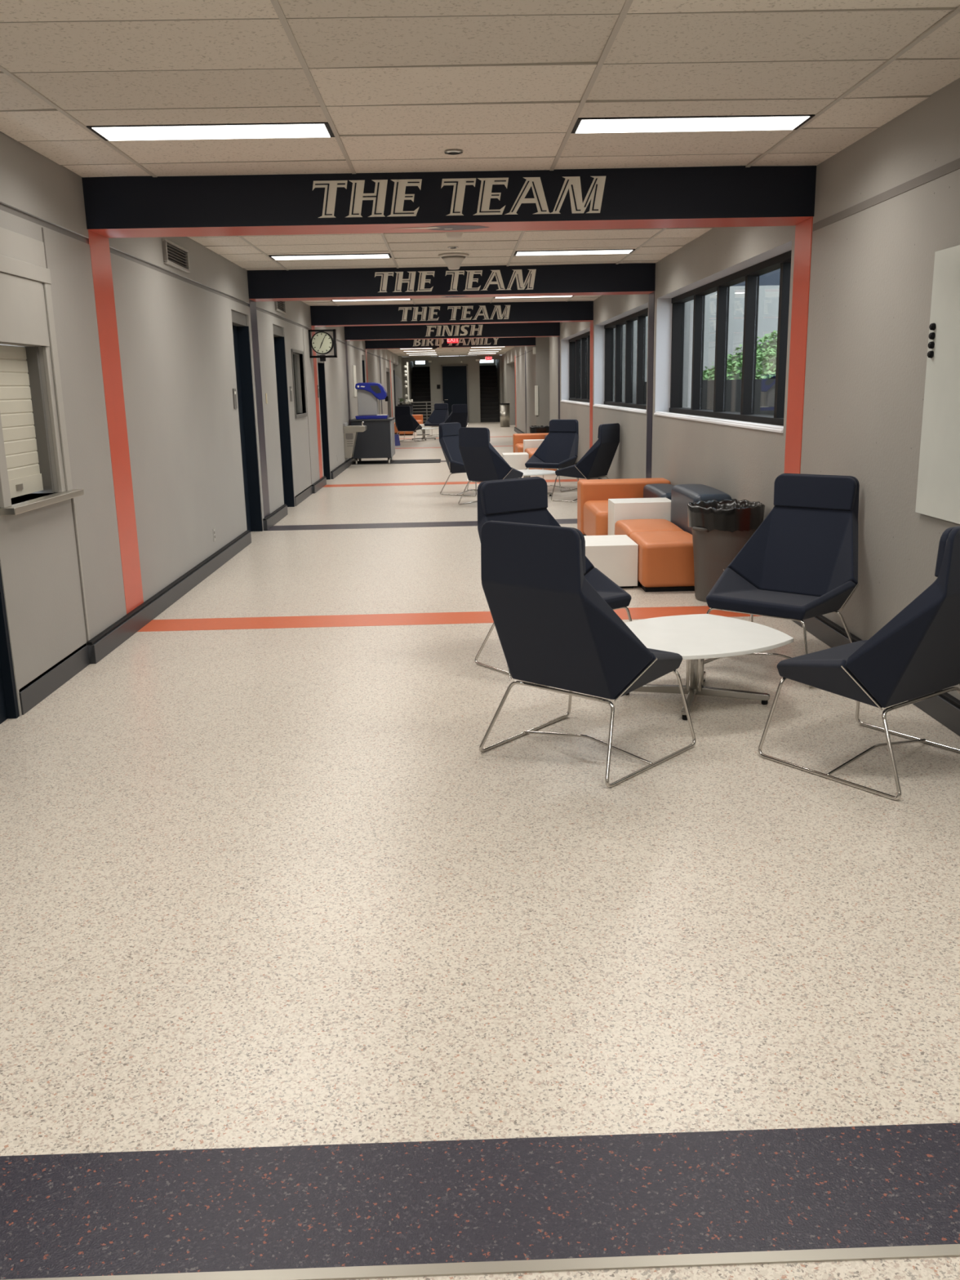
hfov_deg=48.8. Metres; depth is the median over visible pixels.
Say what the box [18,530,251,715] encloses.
baseboard
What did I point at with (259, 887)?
floor
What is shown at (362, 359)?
door
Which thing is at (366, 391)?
hood
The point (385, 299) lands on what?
recessed light
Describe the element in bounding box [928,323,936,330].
magnet
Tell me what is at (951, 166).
trim
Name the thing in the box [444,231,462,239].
ceiling light
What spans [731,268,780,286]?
facade
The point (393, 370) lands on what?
door
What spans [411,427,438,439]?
coffee table
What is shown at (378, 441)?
base cabinet
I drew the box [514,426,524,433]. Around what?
baseboard
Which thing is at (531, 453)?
ottoman
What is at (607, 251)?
recessed light
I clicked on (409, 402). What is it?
bunch
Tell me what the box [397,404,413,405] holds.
countertop
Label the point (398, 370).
wall
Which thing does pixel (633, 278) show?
beam
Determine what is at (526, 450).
ottoman
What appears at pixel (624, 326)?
pier
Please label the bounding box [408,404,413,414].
countertop
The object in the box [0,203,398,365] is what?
trim
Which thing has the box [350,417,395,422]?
countertop
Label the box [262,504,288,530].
baseboard
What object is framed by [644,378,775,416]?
wall
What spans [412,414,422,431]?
lounge sofa
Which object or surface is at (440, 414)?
lounge chair
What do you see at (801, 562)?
lounge chair
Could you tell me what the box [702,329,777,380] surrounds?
ivy
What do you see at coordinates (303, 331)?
trim
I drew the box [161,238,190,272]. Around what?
air vent
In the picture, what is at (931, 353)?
magnet
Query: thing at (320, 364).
door
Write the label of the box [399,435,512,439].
trim
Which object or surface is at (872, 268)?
wall
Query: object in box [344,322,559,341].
beam
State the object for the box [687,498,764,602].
trash can
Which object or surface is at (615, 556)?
table
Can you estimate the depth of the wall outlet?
9.77 m
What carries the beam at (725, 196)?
attached to the wall at (175, 337)
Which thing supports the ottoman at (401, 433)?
on the floor at (259, 887)
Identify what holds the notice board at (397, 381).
attached to the wall at (398, 370)
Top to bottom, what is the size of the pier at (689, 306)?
3.500 m
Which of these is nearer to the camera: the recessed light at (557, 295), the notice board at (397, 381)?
the recessed light at (557, 295)
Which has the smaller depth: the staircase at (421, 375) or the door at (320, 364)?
the door at (320, 364)
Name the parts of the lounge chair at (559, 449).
seat, backrest, sled leg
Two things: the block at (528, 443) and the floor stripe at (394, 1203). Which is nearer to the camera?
the floor stripe at (394, 1203)
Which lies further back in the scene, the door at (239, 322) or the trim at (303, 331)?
the trim at (303, 331)
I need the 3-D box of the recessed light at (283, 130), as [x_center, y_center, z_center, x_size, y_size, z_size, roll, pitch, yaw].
[-1.356,-2.606,5.396,1.200,0.036,0.305,-1,14,-1]
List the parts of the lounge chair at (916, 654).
sled leg, seat, seam trim, backrest, sled leg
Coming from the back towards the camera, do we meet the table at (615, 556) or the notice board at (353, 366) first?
the notice board at (353, 366)
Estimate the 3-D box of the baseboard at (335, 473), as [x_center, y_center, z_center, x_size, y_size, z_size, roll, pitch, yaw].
[-2.775,-3.901,22.976,0.045,0.136,7.970,-1,14,-1]
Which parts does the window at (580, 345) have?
glass pane, sill, frame, glass pane, glass pane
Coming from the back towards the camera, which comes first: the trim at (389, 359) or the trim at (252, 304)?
the trim at (389, 359)
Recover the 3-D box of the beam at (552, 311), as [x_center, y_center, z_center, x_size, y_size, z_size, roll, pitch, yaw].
[-0.448,-5.302,17.178,4.538,0.316,0.407,-1,14,-1]
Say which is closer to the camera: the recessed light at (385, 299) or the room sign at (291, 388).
the room sign at (291, 388)
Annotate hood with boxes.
[355,382,387,399]
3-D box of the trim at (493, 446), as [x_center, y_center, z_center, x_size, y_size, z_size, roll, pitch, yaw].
[-0.717,-5.170,28.367,4.438,0.001,0.400,-1,14,-1]
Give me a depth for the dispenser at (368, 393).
22.44 m
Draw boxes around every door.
[0,567,19,724]
[231,310,262,532]
[272,324,294,506]
[317,355,330,479]
[361,355,364,382]
[386,368,391,417]
[393,369,395,407]
[440,364,468,422]
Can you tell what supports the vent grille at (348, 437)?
attached to the fountain
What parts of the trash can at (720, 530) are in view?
handle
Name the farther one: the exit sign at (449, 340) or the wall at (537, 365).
the wall at (537, 365)
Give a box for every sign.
[232,388,237,408]
[289,386,292,401]
[317,385,319,397]
[394,434,399,445]
[447,338,458,342]
[484,355,492,360]
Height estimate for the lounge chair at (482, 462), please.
1.051 m
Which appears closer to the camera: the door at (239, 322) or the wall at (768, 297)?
the door at (239, 322)
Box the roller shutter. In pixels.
[0,344,43,497]
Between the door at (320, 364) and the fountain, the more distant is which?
the fountain
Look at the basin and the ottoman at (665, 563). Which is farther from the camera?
the basin
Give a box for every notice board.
[352,364,357,396]
[394,374,402,405]
[534,385,537,415]
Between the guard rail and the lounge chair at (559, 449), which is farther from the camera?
the guard rail
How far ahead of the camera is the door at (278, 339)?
14.44 m
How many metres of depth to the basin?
21.52 m
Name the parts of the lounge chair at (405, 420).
backrest, seat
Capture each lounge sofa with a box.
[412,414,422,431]
[512,432,548,452]
[577,477,671,535]
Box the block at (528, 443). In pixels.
[523,439,544,452]
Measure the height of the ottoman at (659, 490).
0.572 m
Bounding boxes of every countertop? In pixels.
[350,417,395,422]
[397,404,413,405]
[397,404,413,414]
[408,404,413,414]
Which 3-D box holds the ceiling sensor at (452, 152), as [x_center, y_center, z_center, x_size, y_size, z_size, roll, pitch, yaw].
[-0.149,-2.750,5.972,0.104,0.012,0.104,-1,14,-1]
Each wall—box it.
[0,131,398,716]
[392,355,404,404]
[402,355,502,422]
[408,360,430,404]
[479,355,500,416]
[502,337,549,433]
[549,77,959,700]
[624,284,779,403]
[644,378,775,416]
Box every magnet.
[927,351,933,358]
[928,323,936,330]
[928,332,935,339]
[928,341,934,348]
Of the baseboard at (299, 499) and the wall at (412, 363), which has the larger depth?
the wall at (412, 363)
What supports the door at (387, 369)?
in the wall at (175, 337)
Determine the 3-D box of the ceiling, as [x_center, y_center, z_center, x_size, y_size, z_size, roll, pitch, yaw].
[-0.556,-6.441,21.123,7.138,0.100,52.100,-1,14,-1]
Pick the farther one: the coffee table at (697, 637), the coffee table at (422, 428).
the coffee table at (422, 428)
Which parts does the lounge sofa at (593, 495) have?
seat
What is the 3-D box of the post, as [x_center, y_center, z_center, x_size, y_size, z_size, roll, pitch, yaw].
[-3.063,-10.301,44.358,0.190,2.600,0.130,-1,14,-1]
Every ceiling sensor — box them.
[444,149,462,155]
[447,246,458,248]
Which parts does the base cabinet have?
panel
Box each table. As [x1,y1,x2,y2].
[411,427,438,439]
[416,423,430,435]
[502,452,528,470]
[518,469,555,496]
[583,534,638,588]
[624,613,793,719]
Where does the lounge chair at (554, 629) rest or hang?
on the floor at (259, 887)
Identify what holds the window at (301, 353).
in the wall at (175, 337)
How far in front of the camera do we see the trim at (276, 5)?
4.95 m
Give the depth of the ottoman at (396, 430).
36.95 m
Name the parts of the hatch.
guide rail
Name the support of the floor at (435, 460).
on the floor at (259, 887)
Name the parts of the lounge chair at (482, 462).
sled leg, backrest, seat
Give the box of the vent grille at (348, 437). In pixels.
[345,433,353,446]
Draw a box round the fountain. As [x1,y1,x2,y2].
[342,421,366,457]
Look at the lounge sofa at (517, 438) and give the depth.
22.14 m
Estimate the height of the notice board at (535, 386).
0.760 m
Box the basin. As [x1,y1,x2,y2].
[343,425,366,432]
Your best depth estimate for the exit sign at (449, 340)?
26.93 m
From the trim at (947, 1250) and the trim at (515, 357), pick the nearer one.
the trim at (947, 1250)
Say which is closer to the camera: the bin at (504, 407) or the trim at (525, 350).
the trim at (525, 350)
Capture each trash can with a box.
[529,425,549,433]
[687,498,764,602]
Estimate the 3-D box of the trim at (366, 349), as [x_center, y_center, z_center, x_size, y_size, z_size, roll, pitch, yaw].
[-2.963,-6.429,28.028,0.002,2.458,0.400,-1,14,-1]
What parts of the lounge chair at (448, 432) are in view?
backrest, sled leg, seat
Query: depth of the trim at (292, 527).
12.52 m
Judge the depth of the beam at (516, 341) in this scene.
27.55 m
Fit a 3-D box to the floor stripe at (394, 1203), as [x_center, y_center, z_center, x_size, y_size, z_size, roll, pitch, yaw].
[0.016,1.120,2.130,4.536,0.001,0.332,-1,14,-1]
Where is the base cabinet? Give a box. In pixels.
[350,417,395,463]
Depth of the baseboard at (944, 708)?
5.17 m
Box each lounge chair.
[394,405,424,441]
[424,403,448,436]
[438,422,477,496]
[444,404,468,427]
[457,426,523,504]
[474,476,631,686]
[479,520,695,787]
[523,419,578,492]
[551,422,619,502]
[704,473,859,687]
[758,525,959,799]
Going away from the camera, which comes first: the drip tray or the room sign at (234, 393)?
the room sign at (234, 393)
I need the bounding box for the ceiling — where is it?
[0,0,959,356]
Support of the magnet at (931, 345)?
attached to the whiteboard
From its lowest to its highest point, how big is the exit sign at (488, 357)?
0.236 m
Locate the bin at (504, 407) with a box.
[499,403,510,426]
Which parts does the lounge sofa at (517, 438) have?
seat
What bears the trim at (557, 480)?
on the floor at (259, 887)
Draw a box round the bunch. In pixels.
[405,399,413,404]
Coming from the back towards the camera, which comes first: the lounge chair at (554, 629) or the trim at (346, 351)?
the trim at (346, 351)
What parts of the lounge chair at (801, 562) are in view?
sled leg, seat, backrest, sled leg, seam trim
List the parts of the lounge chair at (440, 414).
seat, backrest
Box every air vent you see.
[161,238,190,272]
[274,301,286,314]
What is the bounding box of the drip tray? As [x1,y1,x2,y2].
[355,414,388,419]
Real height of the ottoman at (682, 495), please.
0.700 m
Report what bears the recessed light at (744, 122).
in the ceiling
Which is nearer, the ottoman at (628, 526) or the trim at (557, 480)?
the ottoman at (628, 526)
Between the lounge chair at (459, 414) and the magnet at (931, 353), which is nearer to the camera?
the magnet at (931, 353)
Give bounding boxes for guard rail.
[410,400,444,421]
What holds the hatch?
attached to the wall at (175, 337)
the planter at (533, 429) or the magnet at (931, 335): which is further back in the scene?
the planter at (533, 429)
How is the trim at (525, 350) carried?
attached to the wall at (537, 365)
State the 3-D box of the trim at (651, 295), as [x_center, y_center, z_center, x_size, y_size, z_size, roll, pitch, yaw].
[1.981,-2.760,12.336,0.006,2.458,0.330,-1,14,-1]
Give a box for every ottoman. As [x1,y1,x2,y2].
[394,422,398,434]
[398,431,413,435]
[524,448,537,453]
[527,450,556,471]
[614,519,684,537]
[629,530,694,591]
[643,483,673,499]
[671,484,731,534]
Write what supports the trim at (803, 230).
attached to the wall at (872, 268)
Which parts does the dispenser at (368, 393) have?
post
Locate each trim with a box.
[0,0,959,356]
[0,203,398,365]
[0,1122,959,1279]
[1,1244,959,1279]
[41,227,89,641]
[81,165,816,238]
[88,230,143,613]
[137,605,761,631]
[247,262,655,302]
[248,298,270,517]
[267,518,577,530]
[302,331,311,482]
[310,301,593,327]
[311,325,322,478]
[323,479,586,487]
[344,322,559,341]
[345,340,351,425]
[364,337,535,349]
[365,349,368,382]
[379,355,382,414]
[389,359,392,417]
[395,445,512,448]
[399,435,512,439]
[515,357,516,427]
[524,350,526,433]
[558,336,559,419]
[589,320,593,448]
[645,291,654,478]
[783,217,813,473]
[813,158,959,231]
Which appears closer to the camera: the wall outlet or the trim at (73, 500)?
the trim at (73, 500)
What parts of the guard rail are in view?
rail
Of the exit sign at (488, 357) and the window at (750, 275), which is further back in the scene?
the exit sign at (488, 357)
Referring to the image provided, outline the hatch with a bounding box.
[0,226,84,515]
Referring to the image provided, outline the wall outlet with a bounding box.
[213,528,215,542]
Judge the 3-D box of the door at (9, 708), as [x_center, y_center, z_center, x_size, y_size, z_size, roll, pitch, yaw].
[-2.375,-0.522,4.571,0.100,2.150,1.150,-1,14,-1]
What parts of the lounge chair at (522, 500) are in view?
sled leg, backrest, seat, sled leg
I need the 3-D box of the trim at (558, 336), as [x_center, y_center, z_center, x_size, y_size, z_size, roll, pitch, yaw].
[1.708,-5.277,22.835,0.006,2.458,0.330,-1,14,-1]
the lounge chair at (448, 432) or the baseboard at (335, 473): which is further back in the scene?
the baseboard at (335, 473)
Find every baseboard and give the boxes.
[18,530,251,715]
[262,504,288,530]
[294,476,326,506]
[330,457,359,479]
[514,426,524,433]
[575,462,959,736]
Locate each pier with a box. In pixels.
[613,324,625,402]
[682,299,693,408]
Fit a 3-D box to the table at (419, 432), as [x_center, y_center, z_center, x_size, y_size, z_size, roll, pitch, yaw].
[-1.931,-7.155,35.986,0.465,0.350,0.580,-1,14,-1]
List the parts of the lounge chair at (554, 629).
sled leg, backrest, seam trim, sled leg, seat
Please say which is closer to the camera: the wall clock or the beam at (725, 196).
the beam at (725, 196)
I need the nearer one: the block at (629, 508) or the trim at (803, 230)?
the trim at (803, 230)
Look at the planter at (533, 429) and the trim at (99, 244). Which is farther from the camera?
the planter at (533, 429)
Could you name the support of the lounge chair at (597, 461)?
on the floor at (259, 887)
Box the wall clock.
[308,328,337,361]
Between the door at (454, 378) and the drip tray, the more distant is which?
the door at (454, 378)
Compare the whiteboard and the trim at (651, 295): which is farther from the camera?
the trim at (651, 295)
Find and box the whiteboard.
[915,244,959,524]
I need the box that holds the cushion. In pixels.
[398,431,413,434]
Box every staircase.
[412,366,431,423]
[479,364,500,422]
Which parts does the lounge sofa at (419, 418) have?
backrest, seat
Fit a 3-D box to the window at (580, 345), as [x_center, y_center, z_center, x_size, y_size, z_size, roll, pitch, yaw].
[1.915,-5.120,19.982,0.314,1.266,4.800,-1,14,-1]
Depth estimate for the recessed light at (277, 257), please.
10.55 m
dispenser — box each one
[355,382,388,419]
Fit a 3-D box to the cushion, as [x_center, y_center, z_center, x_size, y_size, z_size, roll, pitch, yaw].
[-2.526,-7.226,36.160,0.500,0.360,0.700,-1,14,-1]
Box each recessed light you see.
[86,122,334,141]
[269,253,391,260]
[331,298,411,301]
[493,295,573,297]
[514,248,635,255]
[571,114,815,133]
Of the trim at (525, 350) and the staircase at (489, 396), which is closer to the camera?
the trim at (525, 350)
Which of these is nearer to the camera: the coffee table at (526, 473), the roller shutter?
the roller shutter
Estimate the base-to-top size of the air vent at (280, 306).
0.180 m
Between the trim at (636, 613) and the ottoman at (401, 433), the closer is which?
the trim at (636, 613)
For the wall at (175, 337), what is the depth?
7.69 m
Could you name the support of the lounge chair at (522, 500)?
on the floor at (259, 887)
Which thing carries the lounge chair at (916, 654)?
on the floor at (259, 887)
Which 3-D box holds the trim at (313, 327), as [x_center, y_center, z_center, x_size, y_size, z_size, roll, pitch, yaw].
[-2.688,-3.900,17.480,0.002,2.458,0.400,-1,14,-1]
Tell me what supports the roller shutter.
attached to the wall at (175, 337)
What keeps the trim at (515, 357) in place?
attached to the wall at (537, 365)
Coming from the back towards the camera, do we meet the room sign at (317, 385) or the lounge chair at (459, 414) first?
the lounge chair at (459, 414)
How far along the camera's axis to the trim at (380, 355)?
33.16 m
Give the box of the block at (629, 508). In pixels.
[608,497,671,535]
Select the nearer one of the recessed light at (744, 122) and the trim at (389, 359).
the recessed light at (744, 122)
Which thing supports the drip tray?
on the dispenser at (368, 393)
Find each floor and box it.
[0,422,959,1279]
[351,458,440,464]
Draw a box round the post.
[404,362,409,403]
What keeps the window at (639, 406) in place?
in the wall at (872, 268)
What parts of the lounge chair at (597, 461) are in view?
sled leg, seat, backrest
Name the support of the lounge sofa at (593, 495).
on the floor at (259, 887)
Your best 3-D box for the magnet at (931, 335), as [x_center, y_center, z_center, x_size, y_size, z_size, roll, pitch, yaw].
[2.131,-1.435,4.994,0.020,0.034,0.034,-1,14,-1]
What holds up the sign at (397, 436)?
on the floor at (259, 887)
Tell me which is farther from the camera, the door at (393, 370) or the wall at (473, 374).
the wall at (473, 374)
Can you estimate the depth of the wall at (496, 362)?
48.69 m
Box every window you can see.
[290,348,307,418]
[560,331,590,405]
[593,307,648,413]
[653,249,791,432]
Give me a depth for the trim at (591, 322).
17.46 m
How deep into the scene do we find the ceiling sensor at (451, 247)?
10.04 m

